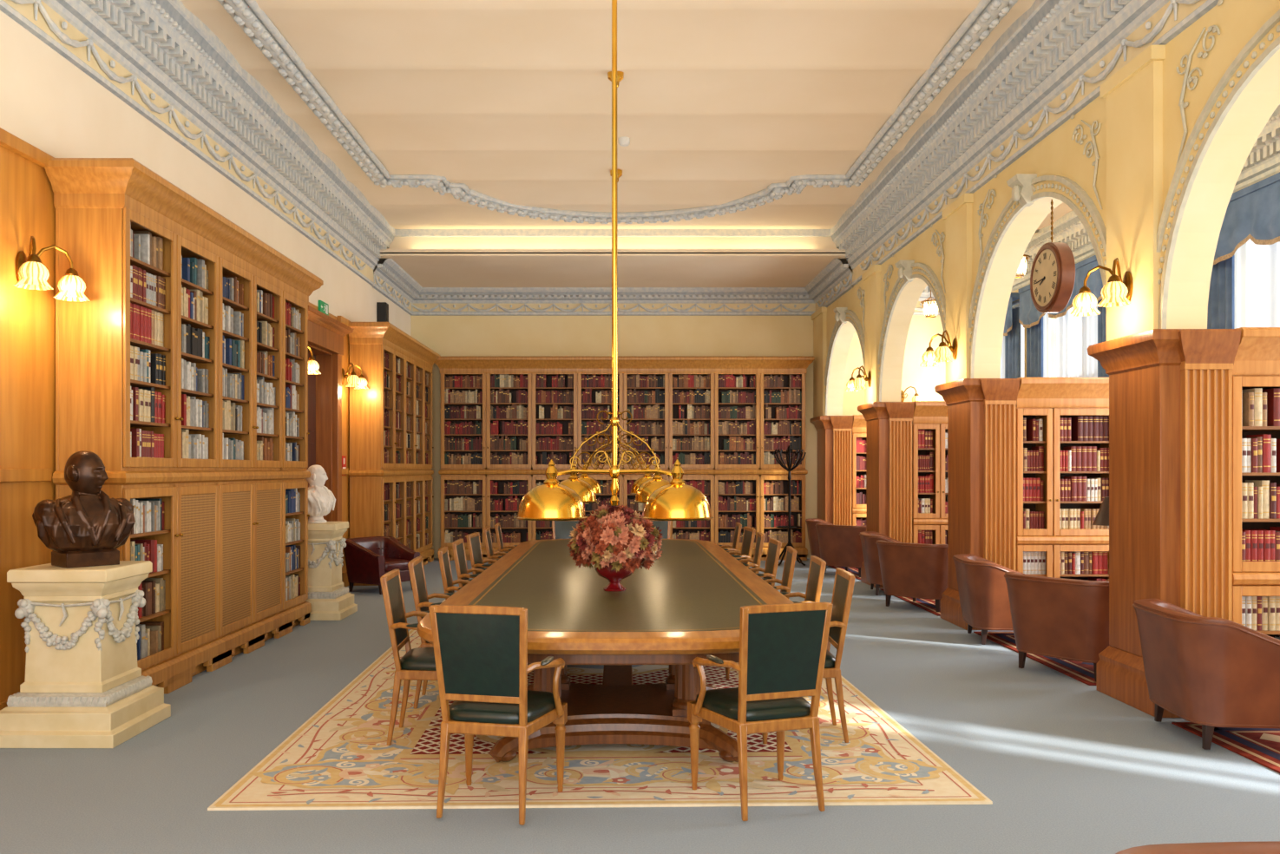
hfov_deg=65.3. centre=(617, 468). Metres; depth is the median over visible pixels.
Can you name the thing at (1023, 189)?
trim
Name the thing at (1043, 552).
book
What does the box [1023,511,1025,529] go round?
book
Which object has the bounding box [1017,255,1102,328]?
valance
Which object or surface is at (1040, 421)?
book
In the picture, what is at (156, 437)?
book
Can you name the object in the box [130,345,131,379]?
book
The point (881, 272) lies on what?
wall
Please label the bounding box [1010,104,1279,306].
trim
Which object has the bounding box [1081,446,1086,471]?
book
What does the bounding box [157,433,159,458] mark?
book
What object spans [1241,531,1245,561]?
book
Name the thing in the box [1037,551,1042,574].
book
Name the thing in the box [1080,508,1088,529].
book
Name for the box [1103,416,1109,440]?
book
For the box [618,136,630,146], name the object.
smoke detector
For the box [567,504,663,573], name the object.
dried flowers
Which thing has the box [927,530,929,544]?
book
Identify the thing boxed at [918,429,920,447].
book
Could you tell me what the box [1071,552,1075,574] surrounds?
book
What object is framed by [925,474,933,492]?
book
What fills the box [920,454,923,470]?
book
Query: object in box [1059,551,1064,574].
book
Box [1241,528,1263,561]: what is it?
book
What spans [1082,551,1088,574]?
book
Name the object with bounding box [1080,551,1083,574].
book
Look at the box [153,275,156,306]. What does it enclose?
book
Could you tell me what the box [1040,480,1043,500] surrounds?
book
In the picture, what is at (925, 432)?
book
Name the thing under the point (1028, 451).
book
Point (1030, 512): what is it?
book
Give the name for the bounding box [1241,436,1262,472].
book
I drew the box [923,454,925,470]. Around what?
book
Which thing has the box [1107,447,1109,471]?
book
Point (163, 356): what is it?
book
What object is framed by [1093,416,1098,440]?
book
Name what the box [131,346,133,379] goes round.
book
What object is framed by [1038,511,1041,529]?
book
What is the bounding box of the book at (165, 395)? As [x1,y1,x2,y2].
[164,394,165,423]
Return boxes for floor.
[0,557,1279,853]
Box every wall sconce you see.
[13,236,89,301]
[308,346,321,374]
[341,362,368,389]
[844,365,871,391]
[900,386,921,401]
[919,329,957,366]
[1069,257,1132,316]
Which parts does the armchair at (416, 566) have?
frame, leg, backrest, leg, armrest, seat frame, armrest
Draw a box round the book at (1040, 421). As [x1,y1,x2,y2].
[1036,419,1043,440]
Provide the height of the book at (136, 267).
0.230 m
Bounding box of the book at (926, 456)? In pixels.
[925,454,927,470]
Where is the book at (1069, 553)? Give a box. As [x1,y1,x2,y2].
[1066,551,1071,574]
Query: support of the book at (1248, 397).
on the bookcase at (1257, 363)
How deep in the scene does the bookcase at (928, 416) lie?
13.26 m
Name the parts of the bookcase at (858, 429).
waist moulding, cornice, door, door, panel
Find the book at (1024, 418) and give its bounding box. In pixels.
[1023,417,1026,440]
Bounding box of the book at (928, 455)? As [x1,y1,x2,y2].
[927,454,929,470]
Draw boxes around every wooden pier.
[809,415,853,525]
[857,401,914,588]
[934,378,1019,630]
[1087,328,1240,717]
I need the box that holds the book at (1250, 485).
[1247,482,1253,518]
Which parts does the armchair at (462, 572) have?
frame, backrest, armrest, armrest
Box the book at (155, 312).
[154,311,157,345]
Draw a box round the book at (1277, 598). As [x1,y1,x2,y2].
[1275,596,1279,630]
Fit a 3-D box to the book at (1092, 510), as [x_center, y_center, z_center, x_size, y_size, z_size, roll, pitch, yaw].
[4.714,0.514,9.962,0.038,0.230,0.171,0,0,0]
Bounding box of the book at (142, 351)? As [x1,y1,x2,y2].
[139,349,149,382]
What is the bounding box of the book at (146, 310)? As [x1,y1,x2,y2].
[144,307,148,342]
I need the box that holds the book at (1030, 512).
[1029,511,1032,529]
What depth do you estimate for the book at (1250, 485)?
6.44 m
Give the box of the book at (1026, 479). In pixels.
[1024,478,1028,500]
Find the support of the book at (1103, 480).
on the bookcase at (1048, 399)
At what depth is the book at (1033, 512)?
9.88 m
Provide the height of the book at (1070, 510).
0.230 m
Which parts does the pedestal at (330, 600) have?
moulding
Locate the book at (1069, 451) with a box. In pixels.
[1068,450,1071,471]
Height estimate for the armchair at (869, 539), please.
0.748 m
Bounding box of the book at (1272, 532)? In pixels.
[1253,528,1275,561]
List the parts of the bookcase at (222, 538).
door, door, shelf, shelf, shelf, shelf, shelf, shelf, shelf, shelf, waist moulding, cornice, shelf, shelf, shelf, shelf, shelf, door, door, lattice panel, shelf, shelf, shelf, shelf, shelf, door, door, lattice panel, shelf, shelf, shelf, shelf, shelf, door, door, lattice panel, shelf, shelf, shelf, shelf, shelf, shelf, shelf, shelf, door, door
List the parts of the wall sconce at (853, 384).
lamp shade, arm, lamp shade, arm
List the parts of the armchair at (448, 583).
frame, backrest, armrest, armrest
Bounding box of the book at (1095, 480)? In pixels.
[1094,479,1097,500]
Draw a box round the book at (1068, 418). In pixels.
[1067,417,1070,440]
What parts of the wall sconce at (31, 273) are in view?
lamp shade, arm, arm, lamp shade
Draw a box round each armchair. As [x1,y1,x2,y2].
[343,536,420,594]
[380,569,474,746]
[407,556,454,708]
[428,604,567,825]
[437,546,472,599]
[452,538,487,587]
[466,531,498,574]
[482,526,509,564]
[494,522,517,556]
[551,519,582,538]
[649,519,670,538]
[687,602,832,820]
[718,522,741,555]
[725,545,797,679]
[726,526,755,567]
[736,531,764,573]
[738,555,826,706]
[748,538,781,586]
[761,568,855,744]
[805,518,858,568]
[814,523,866,577]
[859,531,901,595]
[875,539,947,611]
[952,553,1028,644]
[1004,571,1109,681]
[1115,840,1279,853]
[1132,598,1279,749]
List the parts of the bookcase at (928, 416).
shelf, shelf, shelf, door, door, waist moulding, cornice, panel, door, door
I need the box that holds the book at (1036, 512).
[1035,511,1038,529]
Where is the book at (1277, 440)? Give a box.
[1276,439,1279,472]
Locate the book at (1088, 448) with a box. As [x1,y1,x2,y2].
[1086,446,1091,471]
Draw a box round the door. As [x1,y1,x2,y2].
[306,305,353,521]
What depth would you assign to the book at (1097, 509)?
9.88 m
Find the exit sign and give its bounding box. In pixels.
[318,300,328,315]
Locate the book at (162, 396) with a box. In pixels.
[161,394,164,423]
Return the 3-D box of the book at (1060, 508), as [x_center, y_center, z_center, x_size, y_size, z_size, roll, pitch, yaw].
[4.371,0.514,9.963,0.038,0.230,0.171,0,0,0]
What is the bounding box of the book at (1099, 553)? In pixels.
[1097,551,1102,574]
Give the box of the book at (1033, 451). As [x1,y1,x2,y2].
[1032,450,1035,471]
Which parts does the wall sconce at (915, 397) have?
arm, lamp shade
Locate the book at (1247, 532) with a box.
[1241,529,1250,561]
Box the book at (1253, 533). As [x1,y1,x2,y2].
[1245,529,1257,561]
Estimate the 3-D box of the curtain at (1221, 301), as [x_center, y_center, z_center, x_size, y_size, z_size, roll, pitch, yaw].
[6.483,-0.530,10.765,0.059,4.180,0.469,0,0,-4]
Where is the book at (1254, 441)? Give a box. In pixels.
[1251,438,1257,472]
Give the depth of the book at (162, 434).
7.11 m
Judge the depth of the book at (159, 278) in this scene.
7.05 m
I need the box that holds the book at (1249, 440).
[1247,438,1251,472]
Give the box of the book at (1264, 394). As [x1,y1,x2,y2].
[1262,392,1266,426]
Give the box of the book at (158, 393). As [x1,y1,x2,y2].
[157,392,160,422]
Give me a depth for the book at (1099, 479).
9.89 m
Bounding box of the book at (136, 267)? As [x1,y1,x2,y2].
[135,266,137,299]
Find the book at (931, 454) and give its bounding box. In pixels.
[925,452,933,470]
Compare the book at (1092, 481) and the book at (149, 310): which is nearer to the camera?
the book at (149, 310)
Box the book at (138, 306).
[137,305,139,340]
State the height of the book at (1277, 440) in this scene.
0.220 m
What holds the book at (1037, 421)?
on the bookcase at (1048, 399)
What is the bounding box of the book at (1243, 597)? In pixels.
[1241,596,1245,625]
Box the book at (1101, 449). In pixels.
[1096,447,1103,471]
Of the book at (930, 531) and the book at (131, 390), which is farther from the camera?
the book at (930, 531)
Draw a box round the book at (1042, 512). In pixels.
[1041,511,1044,529]
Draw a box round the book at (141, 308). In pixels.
[139,306,144,341]
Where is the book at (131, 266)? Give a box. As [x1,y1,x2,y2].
[130,265,132,297]
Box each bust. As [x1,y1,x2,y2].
[32,450,135,568]
[306,465,335,523]
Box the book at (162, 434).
[162,433,164,458]
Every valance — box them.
[1003,292,1019,335]
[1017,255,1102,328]
[1213,171,1279,264]
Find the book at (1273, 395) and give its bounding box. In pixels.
[1262,387,1279,426]
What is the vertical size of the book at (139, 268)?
0.230 m
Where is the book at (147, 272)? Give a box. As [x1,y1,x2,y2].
[146,272,148,302]
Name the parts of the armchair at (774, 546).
armrest, armrest, backrest, frame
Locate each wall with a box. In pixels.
[0,10,411,702]
[411,315,945,557]
[827,0,1279,415]
[880,271,881,331]
[1011,303,1056,377]
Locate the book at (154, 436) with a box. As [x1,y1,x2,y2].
[153,433,156,457]
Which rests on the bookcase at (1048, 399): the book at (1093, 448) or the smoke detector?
the book at (1093, 448)
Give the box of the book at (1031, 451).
[1030,450,1032,471]
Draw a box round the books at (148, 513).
[130,222,1107,660]
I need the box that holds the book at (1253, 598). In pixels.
[1251,596,1256,630]
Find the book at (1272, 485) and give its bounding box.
[1269,482,1276,518]
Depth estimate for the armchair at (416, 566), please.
6.57 m
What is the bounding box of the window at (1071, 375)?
[1056,308,1072,377]
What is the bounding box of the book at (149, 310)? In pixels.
[148,308,151,343]
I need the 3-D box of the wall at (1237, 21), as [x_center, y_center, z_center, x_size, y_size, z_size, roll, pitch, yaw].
[3.630,-2.240,10.160,0.260,2.720,13.060,0,0,0]
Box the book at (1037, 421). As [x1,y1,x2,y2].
[1036,420,1038,440]
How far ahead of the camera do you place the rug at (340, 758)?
5.20 m
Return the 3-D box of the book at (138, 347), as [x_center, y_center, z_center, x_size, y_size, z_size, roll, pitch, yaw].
[-3.328,-0.706,6.761,0.171,0.230,0.038,0,0,0]
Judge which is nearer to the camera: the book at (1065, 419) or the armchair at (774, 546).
the armchair at (774, 546)
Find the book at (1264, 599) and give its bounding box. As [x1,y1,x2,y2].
[1261,596,1267,630]
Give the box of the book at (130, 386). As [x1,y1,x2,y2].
[130,386,131,420]
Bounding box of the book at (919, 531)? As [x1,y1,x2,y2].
[918,530,921,543]
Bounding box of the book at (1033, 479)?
[1032,478,1036,500]
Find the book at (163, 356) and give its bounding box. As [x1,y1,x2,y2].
[162,354,165,385]
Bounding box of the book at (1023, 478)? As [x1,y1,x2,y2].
[1023,478,1024,500]
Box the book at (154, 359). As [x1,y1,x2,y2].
[150,353,158,384]
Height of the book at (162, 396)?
0.205 m
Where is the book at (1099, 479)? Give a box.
[1089,478,1101,500]
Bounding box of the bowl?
[594,565,632,590]
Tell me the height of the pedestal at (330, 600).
1.000 m
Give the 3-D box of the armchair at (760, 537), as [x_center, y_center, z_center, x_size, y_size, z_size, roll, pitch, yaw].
[1.088,1.086,9.388,0.543,0.961,0.570,0,0,3]
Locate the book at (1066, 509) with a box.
[1064,508,1068,529]
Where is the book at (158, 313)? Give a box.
[157,312,160,346]
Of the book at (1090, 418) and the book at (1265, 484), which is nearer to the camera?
the book at (1265, 484)
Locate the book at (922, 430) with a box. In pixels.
[920,429,924,447]
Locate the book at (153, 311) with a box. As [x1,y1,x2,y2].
[151,309,155,344]
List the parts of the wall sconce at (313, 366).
arm, lamp shade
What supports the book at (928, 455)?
on the bookcase at (928, 416)
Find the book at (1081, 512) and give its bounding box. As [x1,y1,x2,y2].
[1080,511,1083,529]
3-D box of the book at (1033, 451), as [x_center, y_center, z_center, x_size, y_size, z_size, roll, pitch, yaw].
[4.127,-0.078,9.959,0.028,0.205,0.151,0,0,0]
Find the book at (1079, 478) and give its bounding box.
[1076,476,1081,500]
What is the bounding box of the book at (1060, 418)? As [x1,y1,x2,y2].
[1059,417,1063,440]
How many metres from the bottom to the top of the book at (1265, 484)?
0.245 m
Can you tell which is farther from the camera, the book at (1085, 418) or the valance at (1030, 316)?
the valance at (1030, 316)
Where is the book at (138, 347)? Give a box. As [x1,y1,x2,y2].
[137,347,139,380]
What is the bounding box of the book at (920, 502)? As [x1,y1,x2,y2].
[918,499,921,513]
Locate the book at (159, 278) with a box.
[157,275,161,308]
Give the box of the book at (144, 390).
[143,389,146,421]
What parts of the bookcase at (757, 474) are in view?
shelf, shelf, shelf, shelf, shelf, shelf, shelf, shelf, door, door, shelf, shelf, shelf, shelf, shelf, shelf, shelf, shelf, door, door, door, shelf, shelf, shelf, shelf, shelf, door, shelf, shelf, shelf, shelf, door, door, shelf, waist moulding, cornice, shelf, shelf, shelf, door, door, shelf, shelf, shelf, shelf, shelf, shelf, shelf, shelf, door, door, shelf, shelf, shelf, shelf, shelf, shelf, shelf, shelf, door, door, shelf, shelf, shelf, shelf, shelf, shelf, door, door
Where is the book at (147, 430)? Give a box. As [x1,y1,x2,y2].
[146,430,148,457]
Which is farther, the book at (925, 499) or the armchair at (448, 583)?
the book at (925, 499)
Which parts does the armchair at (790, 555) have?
leg, armrest, armrest, backrest, frame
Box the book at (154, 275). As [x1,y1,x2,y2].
[154,275,157,306]
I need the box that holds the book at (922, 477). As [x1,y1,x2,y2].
[921,476,924,492]
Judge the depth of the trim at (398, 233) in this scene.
14.75 m
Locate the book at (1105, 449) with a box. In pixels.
[1103,447,1107,471]
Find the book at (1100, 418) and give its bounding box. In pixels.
[1098,416,1103,440]
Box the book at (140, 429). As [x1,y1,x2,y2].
[139,428,141,457]
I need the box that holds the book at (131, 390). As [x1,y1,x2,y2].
[131,389,132,420]
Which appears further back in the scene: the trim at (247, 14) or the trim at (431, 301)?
the trim at (431, 301)
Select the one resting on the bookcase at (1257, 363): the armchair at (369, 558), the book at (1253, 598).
the book at (1253, 598)
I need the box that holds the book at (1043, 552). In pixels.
[1042,551,1045,574]
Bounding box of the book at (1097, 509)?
[1096,508,1099,529]
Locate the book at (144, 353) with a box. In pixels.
[143,352,146,381]
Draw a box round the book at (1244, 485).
[1241,482,1247,518]
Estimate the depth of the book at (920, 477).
13.32 m
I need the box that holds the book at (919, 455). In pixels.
[918,454,920,470]
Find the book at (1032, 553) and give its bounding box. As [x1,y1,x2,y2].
[1030,551,1034,574]
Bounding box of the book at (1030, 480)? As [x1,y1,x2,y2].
[1028,478,1032,500]
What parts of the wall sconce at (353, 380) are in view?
arm, lamp shade, arm, lamp shade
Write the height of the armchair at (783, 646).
0.961 m
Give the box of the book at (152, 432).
[150,431,154,457]
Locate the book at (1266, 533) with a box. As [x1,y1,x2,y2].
[1256,529,1270,561]
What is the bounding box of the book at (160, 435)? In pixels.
[159,433,162,458]
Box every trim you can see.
[0,0,394,285]
[217,0,1017,223]
[372,258,422,315]
[379,249,846,258]
[394,229,831,236]
[411,287,815,315]
[804,258,853,310]
[811,21,1279,417]
[824,0,1279,415]
[830,0,1219,285]
[912,285,939,315]
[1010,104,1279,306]
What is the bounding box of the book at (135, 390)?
[131,387,138,420]
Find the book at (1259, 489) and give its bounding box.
[1257,486,1262,518]
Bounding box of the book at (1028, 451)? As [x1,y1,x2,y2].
[1027,450,1030,471]
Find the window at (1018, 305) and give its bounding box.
[1000,304,1019,378]
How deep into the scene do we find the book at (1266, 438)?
6.45 m
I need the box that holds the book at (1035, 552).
[1034,551,1037,573]
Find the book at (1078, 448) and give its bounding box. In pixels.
[1076,446,1081,471]
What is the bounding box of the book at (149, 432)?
[148,431,150,457]
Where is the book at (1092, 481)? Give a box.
[1089,479,1094,500]
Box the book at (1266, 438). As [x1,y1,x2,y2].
[1246,434,1271,472]
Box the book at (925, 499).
[924,498,927,513]
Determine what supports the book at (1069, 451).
on the bookcase at (1048, 399)
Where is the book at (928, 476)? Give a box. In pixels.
[927,476,929,492]
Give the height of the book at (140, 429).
0.230 m
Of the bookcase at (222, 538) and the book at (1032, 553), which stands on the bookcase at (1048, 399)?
the book at (1032, 553)
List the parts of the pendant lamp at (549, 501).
lamp shade, rod, cross arm, lamp shade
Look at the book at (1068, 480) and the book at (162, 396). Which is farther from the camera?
the book at (1068, 480)
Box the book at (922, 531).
[921,530,924,543]
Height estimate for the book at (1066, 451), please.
0.205 m
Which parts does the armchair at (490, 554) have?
frame, backrest, armrest, armrest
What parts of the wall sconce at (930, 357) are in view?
lamp shade, arm, lamp shade, arm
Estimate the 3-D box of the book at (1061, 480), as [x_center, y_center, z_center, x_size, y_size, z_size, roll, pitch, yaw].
[4.404,0.212,9.962,0.034,0.220,0.161,0,0,0]
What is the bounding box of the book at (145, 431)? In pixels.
[144,430,146,457]
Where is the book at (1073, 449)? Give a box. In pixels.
[1063,446,1076,471]
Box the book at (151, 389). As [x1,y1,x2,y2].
[138,387,155,422]
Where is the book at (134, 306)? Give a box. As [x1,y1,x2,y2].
[132,303,137,340]
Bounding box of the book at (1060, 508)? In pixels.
[1059,508,1061,529]
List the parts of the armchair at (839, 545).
leg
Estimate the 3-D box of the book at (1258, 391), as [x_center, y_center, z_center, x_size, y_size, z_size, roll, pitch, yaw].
[4.137,-0.396,6.526,0.050,0.245,0.181,0,0,0]
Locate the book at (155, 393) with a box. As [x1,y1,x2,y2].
[154,391,157,422]
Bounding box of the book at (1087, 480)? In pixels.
[1086,479,1089,500]
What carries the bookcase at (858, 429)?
on the floor
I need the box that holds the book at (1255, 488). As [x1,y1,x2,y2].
[1253,486,1257,518]
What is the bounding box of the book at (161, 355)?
[161,354,162,384]
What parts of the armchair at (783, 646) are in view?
leg, armrest, leg, seat, seat frame, leg, frame, backrest, leg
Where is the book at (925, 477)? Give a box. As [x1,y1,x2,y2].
[924,476,927,492]
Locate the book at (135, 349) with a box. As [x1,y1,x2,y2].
[133,346,137,380]
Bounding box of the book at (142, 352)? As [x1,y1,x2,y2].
[142,352,143,380]
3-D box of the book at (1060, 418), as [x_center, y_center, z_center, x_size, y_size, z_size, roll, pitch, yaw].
[4.394,-0.388,9.963,0.038,0.230,0.171,0,0,0]
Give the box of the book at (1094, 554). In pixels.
[1090,551,1097,574]
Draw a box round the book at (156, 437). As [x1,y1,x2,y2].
[155,433,157,457]
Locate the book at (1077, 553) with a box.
[1071,551,1080,574]
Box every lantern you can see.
[920,289,938,317]
[1015,254,1030,278]
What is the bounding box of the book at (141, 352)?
[139,351,143,380]
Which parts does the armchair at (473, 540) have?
frame, backrest, armrest, armrest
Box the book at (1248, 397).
[1241,392,1253,426]
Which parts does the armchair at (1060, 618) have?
leg, leg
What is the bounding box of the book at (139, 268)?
[137,267,141,301]
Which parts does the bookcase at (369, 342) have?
door, door, waist moulding, cornice, door, door, door, door, door, door, door, door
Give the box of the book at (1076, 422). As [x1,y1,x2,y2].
[1070,416,1083,440]
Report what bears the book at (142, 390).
on the bookcase at (222, 538)
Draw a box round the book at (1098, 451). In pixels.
[1096,450,1100,471]
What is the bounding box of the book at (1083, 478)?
[1081,476,1086,500]
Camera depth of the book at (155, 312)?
7.01 m
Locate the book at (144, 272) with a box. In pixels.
[142,269,146,302]
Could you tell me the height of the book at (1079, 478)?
0.245 m
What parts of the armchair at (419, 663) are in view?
leg, frame, backrest, armrest, leg, seat frame, armrest, seat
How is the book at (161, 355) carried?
on the bookcase at (222, 538)
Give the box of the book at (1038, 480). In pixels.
[1036,478,1040,500]
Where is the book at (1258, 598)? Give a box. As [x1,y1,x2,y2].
[1256,596,1261,630]
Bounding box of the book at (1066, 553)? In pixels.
[1064,551,1067,573]
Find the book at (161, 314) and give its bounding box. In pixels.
[160,313,164,347]
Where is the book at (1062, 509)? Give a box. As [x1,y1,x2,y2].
[1061,508,1064,529]
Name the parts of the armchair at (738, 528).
armrest, armrest, backrest, frame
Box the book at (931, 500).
[930,498,932,513]
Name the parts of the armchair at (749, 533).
armrest, armrest, backrest, frame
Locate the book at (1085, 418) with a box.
[1083,416,1088,440]
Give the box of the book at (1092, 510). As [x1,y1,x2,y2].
[1090,508,1096,529]
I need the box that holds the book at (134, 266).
[130,264,135,298]
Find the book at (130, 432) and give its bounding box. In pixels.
[130,432,131,457]
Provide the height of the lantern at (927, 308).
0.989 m
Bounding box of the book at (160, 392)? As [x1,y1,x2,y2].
[160,392,161,423]
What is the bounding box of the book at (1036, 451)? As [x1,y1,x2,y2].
[1035,450,1038,471]
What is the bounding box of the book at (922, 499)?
[918,498,924,513]
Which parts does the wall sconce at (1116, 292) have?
lamp shade, arm, lamp shade, arm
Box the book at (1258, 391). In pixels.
[1241,387,1262,426]
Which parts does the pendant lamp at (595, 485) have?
lamp shade, rod, lamp shade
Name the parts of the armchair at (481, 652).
leg, leg, backrest, frame, seat, seat frame, leg, armrest, leg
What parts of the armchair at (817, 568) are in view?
armrest, backrest, frame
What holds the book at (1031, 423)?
on the bookcase at (1048, 399)
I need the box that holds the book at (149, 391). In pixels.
[148,390,150,421]
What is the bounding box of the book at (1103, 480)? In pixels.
[1101,478,1105,500]
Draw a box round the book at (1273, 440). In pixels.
[1271,438,1276,472]
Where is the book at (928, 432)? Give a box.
[927,431,930,447]
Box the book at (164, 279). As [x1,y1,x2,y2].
[163,278,165,309]
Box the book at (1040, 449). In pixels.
[1031,446,1043,471]
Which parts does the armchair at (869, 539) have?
leg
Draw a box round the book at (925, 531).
[924,530,927,544]
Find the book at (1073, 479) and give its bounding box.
[1063,476,1076,500]
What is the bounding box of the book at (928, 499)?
[927,498,930,513]
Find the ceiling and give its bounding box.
[180,0,1072,287]
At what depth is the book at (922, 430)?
13.33 m
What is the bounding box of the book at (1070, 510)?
[1068,508,1073,529]
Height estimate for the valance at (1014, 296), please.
0.670 m
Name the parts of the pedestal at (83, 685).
moulding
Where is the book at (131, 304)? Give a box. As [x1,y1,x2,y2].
[130,302,132,338]
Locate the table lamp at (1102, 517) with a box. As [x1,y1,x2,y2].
[1092,496,1109,580]
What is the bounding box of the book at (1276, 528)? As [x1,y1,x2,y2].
[1269,526,1279,531]
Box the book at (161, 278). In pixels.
[161,277,163,308]
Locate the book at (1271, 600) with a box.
[1267,596,1275,630]
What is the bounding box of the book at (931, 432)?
[930,431,932,447]
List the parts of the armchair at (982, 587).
leg, leg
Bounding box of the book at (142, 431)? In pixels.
[141,430,144,457]
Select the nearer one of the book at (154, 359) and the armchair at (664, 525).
the book at (154, 359)
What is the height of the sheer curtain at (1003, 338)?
4.150 m
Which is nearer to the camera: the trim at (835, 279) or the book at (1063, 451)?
the book at (1063, 451)
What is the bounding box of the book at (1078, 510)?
[1076,508,1080,529]
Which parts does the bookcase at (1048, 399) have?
shelf, shelf, shelf, door, door, shelf, panel, waist moulding, cornice, shelf, door, door, shelf, shelf, shelf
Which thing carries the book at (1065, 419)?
on the bookcase at (1048, 399)
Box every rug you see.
[207,599,992,810]
[829,565,860,579]
[879,588,940,616]
[973,631,1096,685]
[1171,722,1279,773]
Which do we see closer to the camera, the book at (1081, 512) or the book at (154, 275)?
the book at (154, 275)
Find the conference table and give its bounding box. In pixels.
[417,538,794,761]
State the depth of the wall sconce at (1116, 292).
6.68 m
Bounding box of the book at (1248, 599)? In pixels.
[1245,596,1251,628]
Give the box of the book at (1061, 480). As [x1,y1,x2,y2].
[1060,479,1063,500]
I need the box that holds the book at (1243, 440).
[1241,438,1247,472]
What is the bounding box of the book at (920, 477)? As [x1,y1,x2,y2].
[918,476,921,492]
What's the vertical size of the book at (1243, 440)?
0.220 m
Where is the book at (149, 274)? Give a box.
[148,273,150,304]
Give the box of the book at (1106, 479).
[1105,478,1109,496]
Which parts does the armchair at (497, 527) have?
frame, backrest, armrest, armrest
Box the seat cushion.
[384,557,409,571]
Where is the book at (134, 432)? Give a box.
[130,428,139,457]
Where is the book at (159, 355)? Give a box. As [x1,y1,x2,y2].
[157,354,161,384]
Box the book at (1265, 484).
[1245,479,1269,518]
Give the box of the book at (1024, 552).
[1023,551,1026,574]
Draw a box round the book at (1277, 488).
[1276,486,1279,518]
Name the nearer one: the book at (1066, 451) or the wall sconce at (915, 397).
the book at (1066, 451)
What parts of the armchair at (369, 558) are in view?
leg, leg, seat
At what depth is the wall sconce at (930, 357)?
10.12 m
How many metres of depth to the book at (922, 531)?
13.32 m
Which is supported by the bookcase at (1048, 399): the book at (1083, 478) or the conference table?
the book at (1083, 478)
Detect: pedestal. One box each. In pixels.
[0,560,170,748]
[306,521,357,620]
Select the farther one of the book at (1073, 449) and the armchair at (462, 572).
the book at (1073, 449)
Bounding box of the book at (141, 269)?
[141,269,142,301]
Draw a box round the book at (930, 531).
[929,530,932,544]
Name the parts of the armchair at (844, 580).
leg, seat, seat frame, leg, armrest, backrest, leg, frame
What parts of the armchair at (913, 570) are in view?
leg, leg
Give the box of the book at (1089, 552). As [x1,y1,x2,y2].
[1088,551,1091,573]
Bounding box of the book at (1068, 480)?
[1067,479,1070,500]
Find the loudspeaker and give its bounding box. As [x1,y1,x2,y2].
[376,301,388,321]
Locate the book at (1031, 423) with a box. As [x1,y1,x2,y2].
[1026,419,1036,440]
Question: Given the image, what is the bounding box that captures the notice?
[341,455,346,475]
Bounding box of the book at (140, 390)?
[138,388,142,420]
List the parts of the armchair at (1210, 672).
leg, leg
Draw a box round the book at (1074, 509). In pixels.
[1073,508,1076,529]
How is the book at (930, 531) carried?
on the bookcase at (928, 416)
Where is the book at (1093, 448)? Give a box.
[1091,446,1096,471]
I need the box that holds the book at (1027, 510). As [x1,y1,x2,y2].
[1023,508,1029,529]
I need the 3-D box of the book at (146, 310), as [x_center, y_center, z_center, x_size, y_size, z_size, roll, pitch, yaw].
[-3.328,-0.983,6.870,0.181,0.245,0.050,0,0,0]
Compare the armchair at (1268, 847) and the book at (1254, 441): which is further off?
the book at (1254, 441)
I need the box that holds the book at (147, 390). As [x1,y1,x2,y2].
[146,390,148,421]
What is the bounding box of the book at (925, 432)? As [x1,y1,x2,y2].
[924,431,927,447]
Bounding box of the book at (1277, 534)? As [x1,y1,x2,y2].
[1275,531,1279,561]
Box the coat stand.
[773,445,806,565]
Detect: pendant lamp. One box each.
[515,0,713,520]
[559,71,669,503]
[578,169,652,494]
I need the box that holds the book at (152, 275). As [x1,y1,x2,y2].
[150,274,153,305]
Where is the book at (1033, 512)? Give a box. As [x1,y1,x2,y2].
[1032,511,1035,529]
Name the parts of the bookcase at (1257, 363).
waist moulding, door, door, cornice, shelf, shelf, shelf, panel, shelf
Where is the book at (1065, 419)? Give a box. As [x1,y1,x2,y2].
[1063,417,1067,440]
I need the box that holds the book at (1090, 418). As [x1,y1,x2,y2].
[1088,416,1093,440]
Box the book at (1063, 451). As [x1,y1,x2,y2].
[1062,450,1064,471]
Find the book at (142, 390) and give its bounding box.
[142,389,143,420]
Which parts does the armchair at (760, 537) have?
armrest, armrest, backrest, frame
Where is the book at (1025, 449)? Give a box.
[1023,447,1027,471]
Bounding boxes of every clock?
[1030,199,1075,313]
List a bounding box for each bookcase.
[44,157,323,693]
[348,321,440,585]
[433,356,814,560]
[851,414,866,525]
[912,400,947,544]
[1015,377,1109,580]
[1232,327,1279,637]
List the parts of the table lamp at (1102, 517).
lamp shade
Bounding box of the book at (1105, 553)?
[1102,551,1108,574]
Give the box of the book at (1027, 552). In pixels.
[1026,551,1030,574]
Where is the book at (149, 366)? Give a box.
[148,350,150,382]
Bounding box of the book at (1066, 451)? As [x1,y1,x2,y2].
[1064,450,1068,471]
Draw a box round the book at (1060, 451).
[1059,450,1062,471]
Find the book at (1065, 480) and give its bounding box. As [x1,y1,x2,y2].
[1063,479,1067,500]
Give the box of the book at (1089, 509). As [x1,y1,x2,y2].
[1088,508,1090,529]
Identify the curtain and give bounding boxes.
[1001,335,1004,378]
[1004,306,1020,378]
[1026,316,1043,377]
[1043,302,1097,377]
[1097,298,1109,377]
[1207,254,1234,328]
[1234,241,1279,328]

